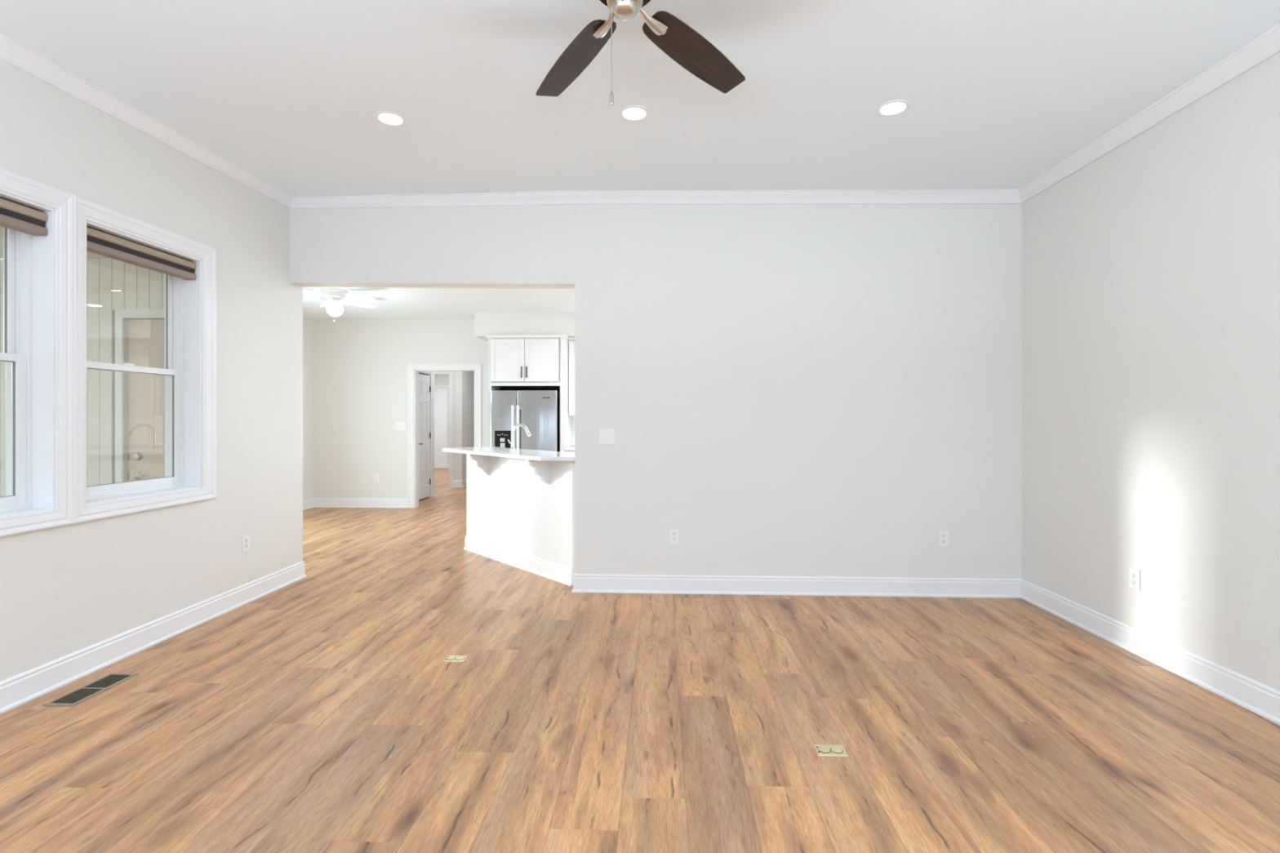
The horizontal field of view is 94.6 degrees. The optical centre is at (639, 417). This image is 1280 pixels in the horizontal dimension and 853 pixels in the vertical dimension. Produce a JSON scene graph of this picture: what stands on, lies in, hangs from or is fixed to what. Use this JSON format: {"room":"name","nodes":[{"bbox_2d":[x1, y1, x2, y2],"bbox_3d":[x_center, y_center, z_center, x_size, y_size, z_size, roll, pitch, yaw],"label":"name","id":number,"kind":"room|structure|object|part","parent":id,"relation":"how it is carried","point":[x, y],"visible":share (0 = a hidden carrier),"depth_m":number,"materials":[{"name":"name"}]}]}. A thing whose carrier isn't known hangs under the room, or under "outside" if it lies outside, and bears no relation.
{"room":"empty living room","nodes":[
{"label":"empty living room","id":0,"kind":"room"},
{"bbox_2d":[0,226,106,258],"bbox_3d":[-4.689,-1.350,2.731,3.230,0.100,4.120,0,0,2],"label":"ceiling","id":1,"kind":"structure","parent":0,"point":[89,255],"depth_m":4.64,"materials":[{"name":"beige paint"}]},
{"bbox_2d":[0,257,164,496],"bbox_3d":[-4.641,0.010,4.819,3.279,2.620,0.024,0,0,2],"label":"boards","id":2,"kind":"object","parent":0,"point":[112,284],"visible":0.23,"depth_m":4.80,"materials":[{"name":"beige paint"}]},
{"bbox_2d":[115,308,164,483],"bbox_3d":[-3.760,0.221,4.769,0.980,2.201,0.020,0,0,2],"label":"door","id":3,"kind":"structure","parent":2,"relation":"attached to","point":[120,314],"depth_m":4.78,"materials":[{"name":"white"}]},
{"bbox_2d":[113,310,115,483],"bbox_3d":[-4.641,0.010,4.826,3.285,2.620,0.007,0,0,2],"label":"wall","id":4,"kind":"structure","parent":0,"point":[113,310],"depth_m":4.81,"materials":[{"name":"beige paint"}]},
{"bbox_2d":[96,257,164,481],"bbox_3d":[-3.987,-0.155,4.867,1.980,2.950,0.120,0,0,2],"label":"wall","id":5,"kind":"structure","parent":0,"point":[126,320],"depth_m":4.82,"materials":[{"name":"paint"}]},
{"bbox_2d":[127,319,164,481],"bbox_3d":[-3.759,0.253,4.799,0.850,2.115,0.101,0,0,2],"label":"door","id":6,"kind":"structure","parent":5,"relation":"in","point":[146,337],"depth_m":4.81,"materials":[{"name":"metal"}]},
{"bbox_3d":[-4.175,0.395,4.817,0.012,0.220,0.004,0,0,2],"label":"strike plate","id":7,"kind":"part","parent":6,"relation":"part of","materials":[{"name":"metal"}]},
{"bbox_3d":[-4.053,0.475,4.787,0.149,0.066,0.056,0,0,2],"label":"handle","id":8,"kind":"part","parent":6,"relation":"part of","materials":[{"name":"silver metal"}]},
{"bbox_2d":[0,58,302,681],"bbox_3d":[-3.029,-0.305,1.125,0.205,3.250,7.530,0,0,2],"label":"wall","id":9,"kind":"structure","parent":0,"point":[64,590],"depth_m":3.61,"materials":[{"name":"paint"}]},
{"bbox_2d":[0,166,73,537],"bbox_3d":[-2.973,-0.294,2.486,0.239,1.651,0.955,0,0,2],"label":"window","id":10,"kind":"structure","parent":9,"relation":"in","point":[37,354],"depth_m":2.88,"materials":[{"name":"white"}]},
{"bbox_3d":[-3.039,-0.626,2.507,0.028,0.718,0.709,0,0,2],"label":"sash","id":11,"kind":"part","parent":10,"relation":"part of","materials":[{"name":"white plastic"}]},
{"bbox_3d":[-2.998,0.059,2.505,0.030,0.728,0.709,0,0,2],"label":"sash","id":12,"kind":"part","parent":10,"relation":"part of","materials":[{"name":"white plastic"}]},
{"bbox_3d":[-3.034,-0.283,2.507,0.115,1.449,0.749,0,0,2],"label":"frame","id":13,"kind":"part","parent":10,"relation":"part of","materials":[{"name":"white plastic"}]},
{"bbox_2d":[0,197,47,235],"bbox_3d":[-2.929,-0.945,2.504,0.066,0.118,0.739,0,0,2],"label":"cellular shade","id":14,"kind":"object","parent":10,"relation":"attached to","point":[13,215],"visible":1,"depth_m":2.77,"materials":[{"name":"brown fabric"}]},
{"bbox_3d":[-2.928,-0.906,2.504,0.064,0.040,0.739,0,0,2],"label":"rail","id":15,"kind":"part","parent":14,"relation":"part of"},
{"bbox_2d":[73,195,217,524],"bbox_3d":[-2.938,-0.294,3.441,0.239,1.651,0.955,0,0,2],"label":"window","id":16,"kind":"structure","parent":9,"relation":"in","point":[190,371],"depth_m":3.73,"materials":[{"name":"white"}]},
{"bbox_3d":[-3.006,-0.626,3.425,0.028,0.718,0.709,0,0,2],"label":"sash","id":17,"kind":"part","parent":16,"relation":"part of","materials":[{"name":"clear glass"}]},
{"bbox_3d":[-2.965,0.059,3.424,0.030,0.728,0.709,0,0,2],"label":"sash","id":18,"kind":"part","parent":16,"relation":"part of","materials":[{"name":"white plastic"}]},
{"bbox_3d":[-3.001,-0.283,3.425,0.115,1.449,0.749,0,0,2],"label":"frame","id":19,"kind":"part","parent":16,"relation":"part of","materials":[{"name":"white plastic"}]},
{"bbox_2d":[86,226,196,279],"bbox_3d":[-2.895,-0.945,3.422,0.066,0.118,0.739,0,0,2],"label":"cellular shade","id":20,"kind":"object","parent":16,"relation":"attached to","point":[99,242],"visible":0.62,"depth_m":3.38,"materials":[{"name":"brown fabric"}]},
{"bbox_2d":[0,560,306,714],"bbox_3d":[-3.015,1.252,1.210,0.226,0.136,7.402,0,0,2],"label":"baseboard","id":21,"kind":"structure","parent":9,"relation":"attached to","point":[18,690],"depth_m":3.28,"materials":[{"name":"white wood"}]},
{"bbox_2d":[241,534,249,551],"bbox_3d":[-2.810,0.893,4.209,0.009,0.114,0.070,0,0,2],"label":"wall outlet","id":22,"kind":"object","parent":9,"relation":"attached to","point":[245,539],"visible":1,"depth_m":4.20,"materials":[{"name":"white plastic"}]},
{"bbox_2d":[302,317,312,500],"bbox_3d":[-4.984,-0.155,6.769,0.150,2.950,3.930,0,0,2],"label":"wall","id":23,"kind":"structure","parent":0,"point":[307,323],"depth_m":8.59,"materials":[{"name":"paint"}]},
{"bbox_2d":[433,371,434,488],"bbox_3d":[-3.563,-0.055,9.400,0.120,2.750,1.190,0,0,2],"label":"wall","id":24,"kind":"structure","parent":0,"point":[433,371],"depth_m":9.97,"materials":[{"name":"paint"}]},
{"bbox_2d":[418,371,433,500],"bbox_3d":[-3.532,0.258,9.516,0.174,2.126,0.745,0,0,2],"label":"door","id":25,"kind":"structure","parent":24,"relation":"in","point":[425,378],"depth_m":9.65,"materials":[{"name":"white wood"}]},
{"bbox_2d":[302,287,574,319],"bbox_3d":[-0.860,-1.550,6.670,8.400,0.200,4.070,0,0,2],"label":"ceiling","id":26,"kind":"structure","parent":0,"point":[392,303],"depth_m":7.41,"materials":[{"name":"white paint"}]},
{"bbox_2d":[302,288,377,321],"bbox_3d":[-3.466,-1.270,6.702,0.985,0.359,0.972,0,0,2],"label":"ceiling fan","id":27,"kind":"object","parent":26,"relation":"hanging from","point":[335,296],"visible":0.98,"depth_m":6.67,"materials":[{"name":"white"}]},
{"bbox_3d":[-3.456,-1.345,6.393,0.130,0.033,0.355,0,0,-4],"label":"fan blade","id":28,"kind":"part","parent":27,"relation":"part of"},
{"bbox_3d":[-3.696,-1.345,6.989,0.130,0.033,0.355,0,0,-40],"label":"fan blade","id":29,"kind":"part","parent":27,"relation":"part of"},
{"bbox_3d":[-3.479,-1.229,6.730,0.176,0.144,0.176,0,0,2],"label":"light globe","id":30,"kind":"part","parent":27,"relation":"part of","materials":[{"name":"white glass"}]},
{"bbox_3d":[-3.152,-1.345,6.648,0.355,0.033,0.130,0,0,14],"label":"fan blade","id":31,"kind":"part","parent":27,"relation":"part of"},
{"bbox_3d":[-3.300,-1.345,7.016,0.130,0.033,0.355,0,0,32],"label":"fan blade","id":32,"kind":"part","parent":27,"relation":"part of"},
{"bbox_2d":[434,374,448,388],"bbox_3d":[-5.500,-0.055,15.469,4.290,2.750,0.120,0,0,2],"label":"wall","id":33,"kind":"structure","parent":0,"point":[439,380],"depth_m":15.40,"materials":[{"name":"paint"}]},
{"bbox_2d":[434,385,448,468],"bbox_3d":[-5.398,0.235,15.385,0.940,2.171,0.040,0,0,2],"label":"door","id":34,"kind":"structure","parent":33,"relation":"in","point":[441,395],"depth_m":15.36,"materials":[{"name":"white wood"}]},
{"bbox_2d":[312,319,574,498],"bbox_3d":[-0.788,-0.155,8.639,8.400,2.950,0.130,0,0,2],"label":"wall","id":35,"kind":"structure","parent":0,"point":[360,366],"depth_m":8.70,"materials":[{"name":"paint"}]},
{"bbox_2d":[302,497,407,510],"bbox_3d":[-4.147,1.252,8.060,1.430,0.136,1.290,0,0,2],"label":"baseboard","id":36,"kind":"structure","parent":35,"relation":"attached to","point":[313,502],"depth_m":8.69,"materials":[{"name":"white wood"}]},
{"bbox_2d":[373,474,377,482],"bbox_3d":[-3.889,0.891,8.692,0.070,0.114,0.009,0,0,2],"label":"wall outlet","id":37,"kind":"object","parent":35,"relation":"attached to","point":[375,476],"visible":1,"depth_m":8.69,"materials":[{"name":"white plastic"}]},
{"bbox_2d":[395,422,406,430],"bbox_3d":[-3.519,0.115,8.674,0.162,0.120,0.018,0,0,2],"label":"light switch","id":38,"kind":"object","parent":35,"relation":"attached to","point":[398,425],"visible":1,"depth_m":8.68,"materials":[{"name":"white plastic"}]},
{"bbox_2d":[407,364,481,508],"bbox_3d":[-2.863,0.264,8.708,1.089,2.114,0.146,0,0,2],"label":"door frame","id":39,"kind":"structure","parent":35,"relation":"in","point":[413,370],"depth_m":8.66,"materials":[{"name":"white wood"}]},
{"bbox_2d":[474,311,574,341],"bbox_3d":[0.512,-1.289,8.287,5.575,0.322,0.500,0,0,2],"label":"soffit","id":40,"kind":"structure","parent":35,"relation":"attached to","point":[485,323],"depth_m":8.11,"materials":[{"name":"paint"}]},
{"bbox_2d":[568,337,574,416],"bbox_3d":[-0.535,-0.579,8.385,0.916,1.097,0.380,0,0,2],"label":"upper cabinet","id":41,"kind":"object","parent":35,"relation":"attached to","point":[571,340],"visible":0.24,"depth_m":8.22,"materials":[{"name":"white wood"}]},
{"bbox_2d":[453,371,464,479],"bbox_3d":[-5.088,-0.055,11.351,3.410,2.750,0.120,0,0,2],"label":"wall","id":42,"kind":"structure","parent":0,"point":[458,376],"depth_m":11.23,"materials":[{"name":"paint"}]},
{"bbox_2d":[434,371,453,487],"bbox_3d":[-4.416,0.208,11.255,1.710,2.226,0.024,0,0,2],"label":"door frame","id":43,"kind":"structure","parent":42,"relation":"in","point":[450,373],"depth_m":11.22,"materials":[{"name":"white wood"}]},
{"bbox_2d":[452,479,466,487],"bbox_3d":[-2.605,1.252,11.941,1.870,0.136,1.522,0,0,2],"label":"baseboard","id":44,"kind":"structure","parent":42,"relation":"attached to","point":[456,483],"depth_m":11.22,"materials":[{"name":"white"}]},
{"bbox_2d":[464,371,474,479],"bbox_3d":[-3.370,-0.055,13.340,0.120,2.750,3.980,0,0,2],"label":"wall","id":45,"kind":"structure","parent":0,"point":[468,375],"depth_m":11.64,"materials":[{"name":"paint"}]},
{"bbox_2d":[0,468,1279,852],"bbox_3d":[-1.232,1.320,6.616,9.768,0.001,21.773,0,0,2],"label":"floor","id":46,"kind":"structure","parent":0,"point":[322,712],"depth_m":2.50,"materials":[{"name":"brown wood"}]},
{"bbox_2d":[42,672,138,706],"bbox_3d":[-2.662,1.317,2.873,0.148,0.005,0.340,0,0,2],"label":"floor vent","id":47,"kind":"object","parent":46,"relation":"in","point":[74,697],"visible":1,"depth_m":2.85,"materials":[{"name":"beige metal"}]},
{"bbox_2d":[443,655,467,662],"bbox_3d":[-1.009,1.316,3.229,0.108,0.007,0.080,0,0,2],"label":"floor outlet","id":48,"kind":"object","parent":46,"relation":"on","point":[450,658],"visible":1,"depth_m":3.22,"materials":[{"name":"gold metal"}]},
{"bbox_2d":[463,453,574,586],"bbox_3d":[-0.915,0.826,5.319,0.759,0.988,2.076,0,0,-43],"label":"kitchen island","id":49,"kind":"object","parent":46,"relation":"on","point":[521,512],"visible":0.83,"depth_m":5.14,"materials":[{"name":"white wood"}]},
{"bbox_2d":[442,446,574,461],"bbox_3d":[-1.002,0.315,5.256,2.226,0.030,0.864,0,0,36],"label":"island countertop","id":50,"kind":"structure","parent":49,"relation":"on","point":[525,454],"depth_m":5.11,"materials":[{"name":"white stone"}]},
{"bbox_2d":[507,423,531,450],"bbox_3d":[-1.095,0.175,5.424,0.230,0.249,0.084,0,0,16],"label":"kitchen faucet","id":51,"kind":"object","parent":50,"relation":"on","point":[516,426],"visible":1,"depth_m":5.44,"materials":[{"name":"silver metal"}]},
{"bbox_2d":[507,439,515,450],"bbox_3d":[-1.184,0.248,5.451,0.059,0.103,0.078,0,0,2],"label":"faucet","id":52,"kind":"object","parent":51,"relation":"on","point":[512,442],"depth_m":5.45,"materials":[{"name":"metal"}]},
{"bbox_3d":[-1.105,0.150,5.427,0.192,0.199,0.026,0,0,28],"label":"spout","id":53,"kind":"part","parent":51,"relation":"part of","materials":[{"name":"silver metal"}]},
{"bbox_3d":[-0.951,1.252,5.478,0.582,0.136,1.792,0,0,-43],"label":"island baseboard","id":54,"kind":"part","parent":49,"relation":"part of","materials":[{"name":"white wood"}]},
{"bbox_2d":[490,387,559,451],"bbox_3d":[-1.546,0.443,8.231,0.938,1.755,0.740,0,0,2],"label":"refrigerator","id":55,"kind":"object","parent":46,"relation":"on","point":[538,409],"visible":0.56,"depth_m":7.92,"materials":[{"name":"silver metal"}]},
{"bbox_2d":[486,334,572,452],"bbox_3d":[-1.532,0.097,8.282,1.090,2.447,0.654,0,0,2],"label":"tall cabinet","id":56,"kind":"object","parent":46,"relation":"on","point":[514,361],"visible":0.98,"depth_m":8.00,"materials":[{"name":"white wood"}]},
{"bbox_3d":[-1.798,-0.782,8.010,0.464,0.580,0.020,0,0,2],"label":"door","id":57,"kind":"part","parent":56,"relation":"part of","materials":[{"name":"white wood"}]},
{"bbox_3d":[-1.531,-1.106,8.297,1.090,0.042,0.623,0,0,2],"label":"crown","id":58,"kind":"part","parent":56,"relation":"part of","materials":[{"name":"white wood"}]},
{"bbox_3d":[-1.328,-0.782,7.993,0.464,0.580,0.020,0,0,2],"label":"door","id":59,"kind":"part","parent":56,"relation":"part of","materials":[{"name":"white wood"}]},
{"bbox_2d":[813,744,848,756],"bbox_3d":[0.755,1.316,2.337,0.116,0.007,0.078,0,0,2],"label":"floor outlet","id":60,"kind":"object","parent":46,"relation":"on","point":[822,750],"visible":1,"depth_m":2.33,"materials":[{"name":"gold metal"}]},
{"bbox_3d":[-0.050,0.880,8.251,1.896,0.880,0.588,0,0,2],"label":"base cabinet","id":61,"kind":"object","parent":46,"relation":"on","visible":0},
{"bbox_2d":[565,445,574,450],"bbox_3d":[-0.040,0.422,8.246,1.916,0.035,0.598,0,0,2],"label":"countertop","id":62,"kind":"structure","parent":61,"relation":"on","point":[572,447],"depth_m":7.98,"materials":[{"name":"white stone"}]},
{"bbox_2d":[0,0,1279,195],"bbox_3d":[-0.072,-1.758,0.993,6.115,0.444,7.580,0,0,2],"label":"ceiling","id":63,"kind":"structure","parent":0,"point":[999,94],"depth_m":2.95,"materials":[{"name":"white paint"}]},
{"bbox_2d":[374,111,406,126],"bbox_3d":[-1.410,-1.692,3.338,0.168,0.007,0.168,0,0,2],"label":"recessed light","id":64,"kind":"object","parent":63,"relation":"in","point":[389,118],"visible":1,"depth_m":3.34,"materials":[{"name":"white plastic"}]},
{"bbox_2d":[378,113,402,124],"bbox_3d":[-1.410,-1.693,3.338,0.124,0.002,0.124,0,0,2],"label":"diffuser","id":65,"kind":"object","parent":64,"relation":"attached to","point":[384,118],"depth_m":3.34,"materials":[{"name":"white plastic"}]},
{"bbox_2d":[618,105,649,121],"bbox_3d":[-0.032,-1.679,3.253,0.168,0.007,0.168,0,0,2],"label":"recessed light","id":66,"kind":"object","parent":63,"relation":"in","point":[629,113],"visible":1,"depth_m":3.25,"materials":[{"name":"white plastic"}]},
{"bbox_2d":[622,107,645,119],"bbox_3d":[-0.032,-1.680,3.253,0.124,0.002,0.124,0,0,2],"label":"diffuser","id":67,"kind":"object","parent":66,"relation":"attached to","point":[628,113],"depth_m":3.25,"materials":[{"name":"white plastic"}]},
{"bbox_2d":[535,0,745,105],"bbox_3d":[-0.060,-1.348,1.898,1.320,0.650,1.277,0,0,2],"label":"ceiling fan","id":68,"kind":"object","parent":63,"relation":"hanging from","point":[677,39],"visible":1,"depth_m":2.20,"materials":[{"name":"brown wood"}]},
{"bbox_3d":[-0.258,-1.380,2.288,0.136,0.037,0.550,0,0,-31],"label":"fan blade","id":69,"kind":"part","parent":68,"relation":"part of","materials":[{"name":"brown wood"}]},
{"bbox_3d":[-0.093,-1.206,1.930,0.003,0.282,0.003,0,0,2],"label":"pull chain","id":70,"kind":"part","parent":68,"relation":"part of","materials":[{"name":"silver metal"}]},
{"bbox_3d":[-0.050,-1.413,1.941,0.196,0.022,0.196,0,0,2],"label":"rotor plate","id":71,"kind":"part","parent":68,"relation":"part of","materials":[{"name":"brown metal"}]},
{"bbox_3d":[0.216,-1.380,2.246,0.136,0.037,0.550,0,0,41],"label":"fan blade","id":72,"kind":"part","parent":68,"relation":"part of","materials":[{"name":"brown wood"}]},
{"bbox_2d":[875,99,910,116],"bbox_3d":[1.362,-1.667,3.178,0.168,0.007,0.168,0,0,2],"label":"recessed light","id":73,"kind":"object","parent":63,"relation":"in","point":[893,106],"visible":1,"depth_m":3.17,"materials":[{"name":"white plastic"}]},
{"bbox_2d":[880,102,905,114],"bbox_3d":[1.362,-1.669,3.178,0.124,0.002,0.124,0,0,2],"label":"diffuser","id":74,"kind":"object","parent":73,"relation":"attached to","point":[888,108],"depth_m":3.18,"materials":[{"name":"white plastic"}]},
{"bbox_2d":[289,204,1022,578],"bbox_3d":[0.081,-0.305,4.563,5.772,3.250,0.244,0,0,4],"label":"wall","id":75,"kind":"structure","parent":0,"point":[821,390],"depth_m":4.42,"materials":[{"name":"paint"}]},
{"bbox_2d":[599,428,614,444],"bbox_3d":[-0.250,0.142,4.460,0.116,0.120,0.018,0,0,2],"label":"light switch","id":76,"kind":"object","parent":75,"relation":"attached to","point":[606,436],"visible":1,"depth_m":4.46,"materials":[{"name":"white plastic"}]},
{"bbox_2d":[669,528,678,543],"bbox_3d":[0.257,0.890,4.443,0.070,0.114,0.009,0,0,2],"label":"wall outlet","id":77,"kind":"object","parent":75,"relation":"attached to","point":[673,533],"visible":1,"depth_m":4.44,"materials":[{"name":"white plastic"}]},
{"bbox_2d":[938,530,948,546],"bbox_3d":[2.244,0.891,4.360,0.070,0.114,0.009,0,0,2],"label":"wall outlet","id":78,"kind":"object","parent":75,"relation":"attached to","point":[943,535],"visible":1,"depth_m":4.36,"materials":[{"name":"white plastic"}]},
{"bbox_2d":[1022,51,1279,691],"bbox_3d":[2.807,-0.305,0.824,0.150,3.250,7.353,0,0,1],"label":"wall","id":79,"kind":"structure","parent":0,"point":[1151,270],"depth_m":3.12,"materials":[{"name":"paint"}]},
{"bbox_2d":[0,22,1279,208],"bbox_3d":[-0.072,-1.613,1.008,5.714,0.297,7.211,0,0,2],"label":"crown molding","id":80,"kind":"structure","parent":79,"relation":"attached to","point":[1266,45],"depth_m":4.10,"materials":[{"name":"white wood"}]},
{"bbox_2d":[571,573,1279,724],"bbox_3d":[1.072,1.252,0.971,3.425,0.136,7.218,0,0,2],"label":"baseboard","id":81,"kind":"structure","parent":79,"relation":"attached to","point":[1264,700],"depth_m":4.34,"materials":[{"name":"white wood"}]},
{"bbox_2d":[1128,567,1140,591],"bbox_3d":[2.782,0.905,3.322,0.010,0.114,0.070,0,0,2],"label":"wall outlet","id":82,"kind":"object","parent":79,"relation":"attached to","point":[1134,574],"visible":1,"depth_m":3.31,"materials":[{"name":"white plastic"}]},
{"bbox_2d":[1131,572,1136,578],"bbox_3d":[2.779,0.885,3.322,0.004,0.027,0.033,0,0,1],"label":"receptacle","id":83,"kind":"object","parent":82,"relation":"attached to","point":[1133,574],"depth_m":3.32,"materials":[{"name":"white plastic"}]},
{"bbox_2d":[1131,579,1136,585],"bbox_3d":[2.779,0.924,3.322,0.004,0.027,0.033,0,0,1],"label":"receptacle","id":84,"kind":"object","parent":82,"relation":"attached to","point":[1133,581],"depth_m":3.32,"materials":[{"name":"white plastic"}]}
]}

